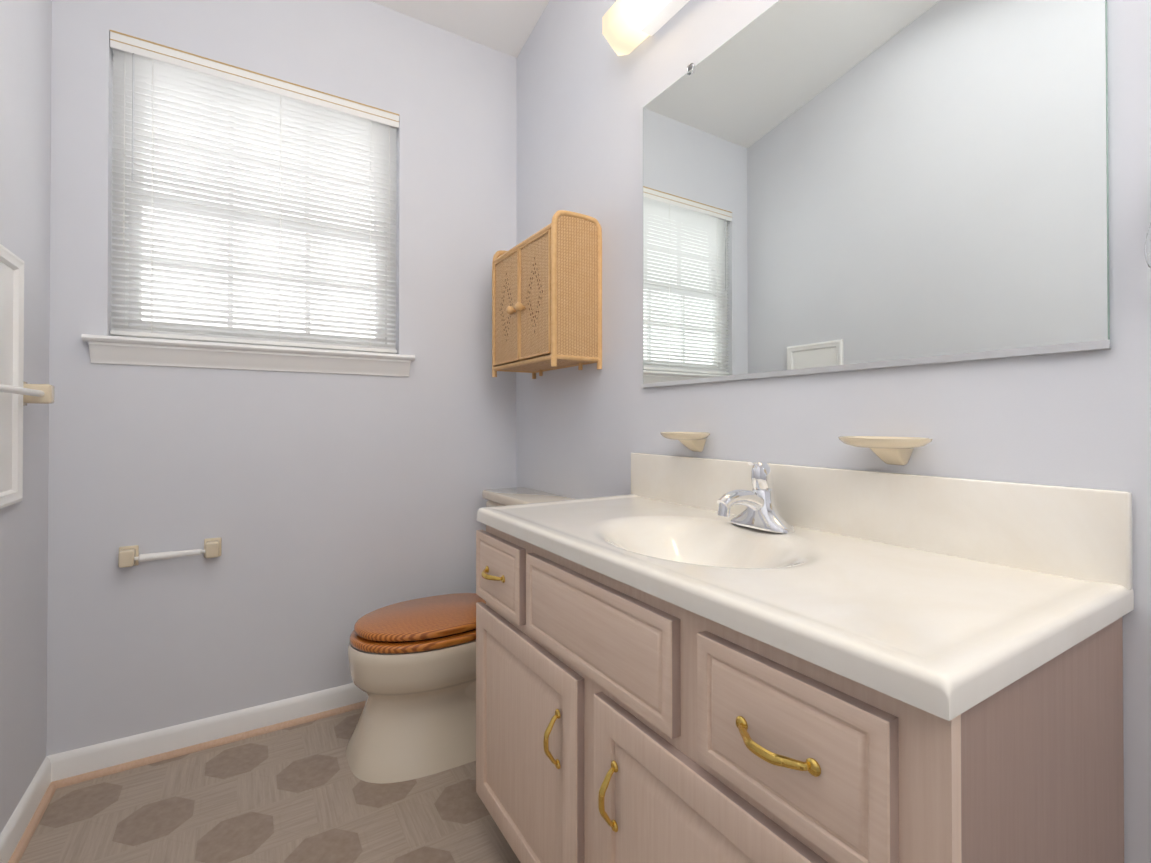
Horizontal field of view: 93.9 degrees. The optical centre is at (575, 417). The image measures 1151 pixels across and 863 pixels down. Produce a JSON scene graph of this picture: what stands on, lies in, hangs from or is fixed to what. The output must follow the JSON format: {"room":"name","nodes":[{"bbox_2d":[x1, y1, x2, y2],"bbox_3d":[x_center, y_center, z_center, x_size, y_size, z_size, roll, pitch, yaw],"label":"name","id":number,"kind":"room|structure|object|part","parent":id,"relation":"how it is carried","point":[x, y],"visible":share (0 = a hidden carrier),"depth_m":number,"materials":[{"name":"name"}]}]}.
{"room":"bathroom","nodes":[
{"label":"bathroom","id":0,"kind":"room"},
{"bbox_2d":[0,0,51,833],"bbox_3d":[-0.938,-0.714,0.385,0.140,3.750,3.330,0,0,-32],"label":"wall","id":1,"kind":"structure","parent":0,"point":[25,100],"depth_m":1.54,"materials":[{"name":"paint"}]},
{"bbox_2d":[0,244,23,508],"bbox_3d":[-1.423,-0.102,1.318,0.018,0.660,0.345,0,0,-32],"label":"panel frame","id":2,"kind":"object","parent":1,"relation":"attached to","point":[11,356],"visible":0.96,"depth_m":1.42,"materials":[{"name":"white paint"}]},
{"bbox_2d":[0,381,54,405],"bbox_3d":[-1.333,-0.069,1.221,0.068,0.068,0.712,0,0,-32],"label":"rail","id":3,"kind":"object","parent":1,"relation":"attached to","point":[38,393],"visible":0.81,"depth_m":1.48,"materials":[{"name":"beige ceramic"}]},
{"bbox_2d":[0,752,63,862],"bbox_3d":[-0.865,1.113,0.417,0.031,0.096,3.050,0,0,-32],"label":"baseboard","id":4,"kind":"structure","parent":1,"relation":"attached to","point":[63,769],"depth_m":1.54,"materials":[{"name":"white paint"}]},
{"bbox_2d":[19,708,519,862],"bbox_3d":[-0.181,1.214,0.839,1.921,0.100,3.330,0,0,-32],"label":"floor","id":5,"kind":"structure","parent":0,"point":[301,793],"depth_m":1.59,"materials":[{"name":"tile"}]},
{"bbox_2d":[346,487,572,783],"bbox_3d":[-0.433,0.744,2.042,0.802,0.858,0.548,0,0,-32],"label":"toilet","id":6,"kind":"object","parent":5,"relation":"on","point":[412,665],"visible":0.52,"depth_m":1.82,"materials":[{"name":"porcelain"},{"name":"wood"}]},
{"bbox_2d":[476,452,1133,862],"bbox_3d":[0.254,0.632,1.139,0.585,1.069,1.197,0,0,-32],"label":"bathroom vanity","id":7,"kind":"object","parent":5,"relation":"on","point":[692,660],"visible":1,"depth_m":0.80,"materials":[{"name":"brown wood"}]},
{"bbox_3d":[-0.214,0.406,1.392,0.053,0.180,0.277,0,0,-32],"label":"drawer","id":8,"kind":"part","parent":7,"relation":"part of","materials":[{"name":"brown wood"}]},
{"bbox_3d":[-0.146,0.784,1.279,0.053,0.530,0.537,0,0,-32],"label":"door","id":9,"kind":"part","parent":7,"relation":"part of","materials":[{"name":"brown wood"}]},
{"bbox_3d":[0.024,0.404,1.039,0.020,0.180,0.498,0,0,-32],"label":"panel","id":10,"kind":"part","parent":7,"relation":"part of","materials":[{"name":"brown wood"}]},
{"bbox_3d":[0.169,0.781,0.769,0.053,0.530,0.542,0,0,-32],"label":"door","id":11,"kind":"part","parent":7,"relation":"part of","materials":[{"name":"brown wood"}]},
{"bbox_3d":[0.240,0.401,0.657,0.053,0.180,0.272,0,0,-32],"label":"drawer","id":12,"kind":"part","parent":7,"relation":"part of","materials":[{"name":"brown wood"}]},
{"bbox_2d":[477,452,1133,720],"bbox_3d":[0.271,0.239,1.141,0.557,0.258,1.176,0,0,-32],"label":"countertop","id":13,"kind":"structure","parent":7,"relation":"on","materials":[{"name":"stone"}]},
{"bbox_2d":[717,461,794,533],"bbox_3d":[0.384,0.174,1.210,0.168,0.153,0.162,0,0,-32],"label":"faucet","id":14,"kind":"object","parent":13,"relation":"on","point":[761,515],"depth_m":1.21,"materials":[{"name":"silver metal"}]},
{"bbox_2d":[47,0,516,755],"bbox_3d":[-1.019,-0.701,2.210,1.641,3.750,0.140,0,0,-32],"label":"wall","id":15,"kind":"structure","parent":0,"point":[329,508],"depth_m":2.04,"materials":[{"name":"paint"}]},
{"bbox_2d":[118,537,221,567],"bbox_3d":[-1.393,0.467,1.852,0.287,0.068,0.058,0,0,-32],"label":"toilet paper holder","id":16,"kind":"object","parent":15,"relation":"attached to","point":[129,556],"visible":1,"depth_m":1.82,"materials":[{"name":"beige ceramic"}]},
{"bbox_2d":[64,683,366,786],"bbox_3d":[-0.949,1.126,2.140,1.581,0.096,0.031,0,0,-32],"label":"baseboard","id":17,"kind":"structure","parent":15,"relation":"attached to","point":[82,764],"depth_m":1.91,"materials":[{"name":"white paint"}]},
{"bbox_2d":[81,334,414,376],"bbox_3d":[-1.167,-0.222,2.057,1.060,0.090,0.143,0,0,-32],"label":"window sill","id":18,"kind":"structure","parent":15,"relation":"attached to","point":[117,350],"depth_m":1.96,"materials":[{"name":"white paint"}]},
{"bbox_2d":[111,54,395,353],"bbox_3d":[-1.202,-0.781,2.118,0.950,1.030,0.075,0,0,-32],"label":"window","id":19,"kind":"structure","parent":15,"relation":"in","point":[189,328],"depth_m":2.03,"materials":[{"name":"white plastic"}]},
{"bbox_2d":[110,30,398,352],"bbox_3d":[-1.167,-0.788,2.061,0.946,1.018,0.059,0,0,-32],"label":"window blind","id":20,"kind":"object","parent":19,"relation":"attached to","point":[171,70],"visible":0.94,"depth_m":2.02,"materials":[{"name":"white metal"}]},
{"bbox_2d":[369,0,549,57],"bbox_3d":[-0.181,-2.070,0.863,1.921,0.699,3.330,0,0,-32],"label":"ceiling","id":21,"kind":"structure","parent":0,"point":[505,26],"depth_m":2.36,"materials":[{"name":"white paint"}]},
{"bbox_2d":[516,0,1150,862],"bbox_3d":[0.577,-0.707,1.321,0.140,3.750,3.330,0,0,-32],"label":"wall","id":22,"kind":"structure","parent":0,"point":[586,92],"depth_m":1.27,"materials":[{"name":"paint"}]},
{"bbox_2d":[492,210,601,378],"bbox_3d":[-0.143,-0.453,2.132,0.246,0.554,0.540,0,0,-32],"label":"upper cabinet","id":23,"kind":"object","parent":22,"relation":"attached to","point":[547,298],"visible":1,"depth_m":1.95,"materials":[{"name":"wicker"}]},
{"bbox_2d":[602,0,688,55],"bbox_3d":[0.424,-1.295,1.319,0.124,0.134,1.240,0,0,-32],"label":"light","id":24,"kind":"object","parent":22,"relation":"attached to","point":[629,26],"visible":1,"depth_m":1.69,"materials":[{"name":"white glass"}]},
{"bbox_2d":[660,432,709,451],"bbox_3d":[0.308,0.069,1.517,0.103,0.056,0.173,0,0,-32],"label":"soap dish","id":25,"kind":"object","parent":22,"relation":"attached to","point":[694,441],"visible":0.98,"depth_m":1.50,"materials":[{"name":"beige ceramic"}]},
{"bbox_2d":[642,0,1111,387],"bbox_3d":[0.511,-0.566,1.282,0.011,0.931,1.110,0,0,-32],"label":"mirror","id":26,"kind":"object","parent":22,"relation":"attached to","point":[837,185],"visible":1,"depth_m":1.10,"materials":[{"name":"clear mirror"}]},
{"bbox_2d":[838,436,931,464],"bbox_3d":[0.599,0.066,1.047,0.103,0.056,0.173,0,0,-32],"label":"soap dish","id":27,"kind":"object","parent":22,"relation":"attached to","point":[893,450],"visible":1,"depth_m":1.03,"materials":[{"name":"beige ceramic"}]},
{"bbox_2d":[1144,223,1150,267],"bbox_3d":[0.865,-0.285,0.667,0.051,0.184,0.217,0,0,-32],"label":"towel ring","id":28,"kind":"object","parent":22,"relation":"attached to","point":[1147,249],"visible":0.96,"depth_m":0.74,"materials":[{"name":"white plastic"}]},
{"label":"outside","id":29,"kind":"structure","parent":0,"visible":0},
{"bbox_2d":[142,85,374,337],"bbox_3d":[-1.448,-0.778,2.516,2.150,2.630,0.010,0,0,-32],"label":"window panes","id":30,"kind":"structure","parent":29,"point":[201,312],"depth_m":2.48,"materials":[{"name":"glass"}]}
]}

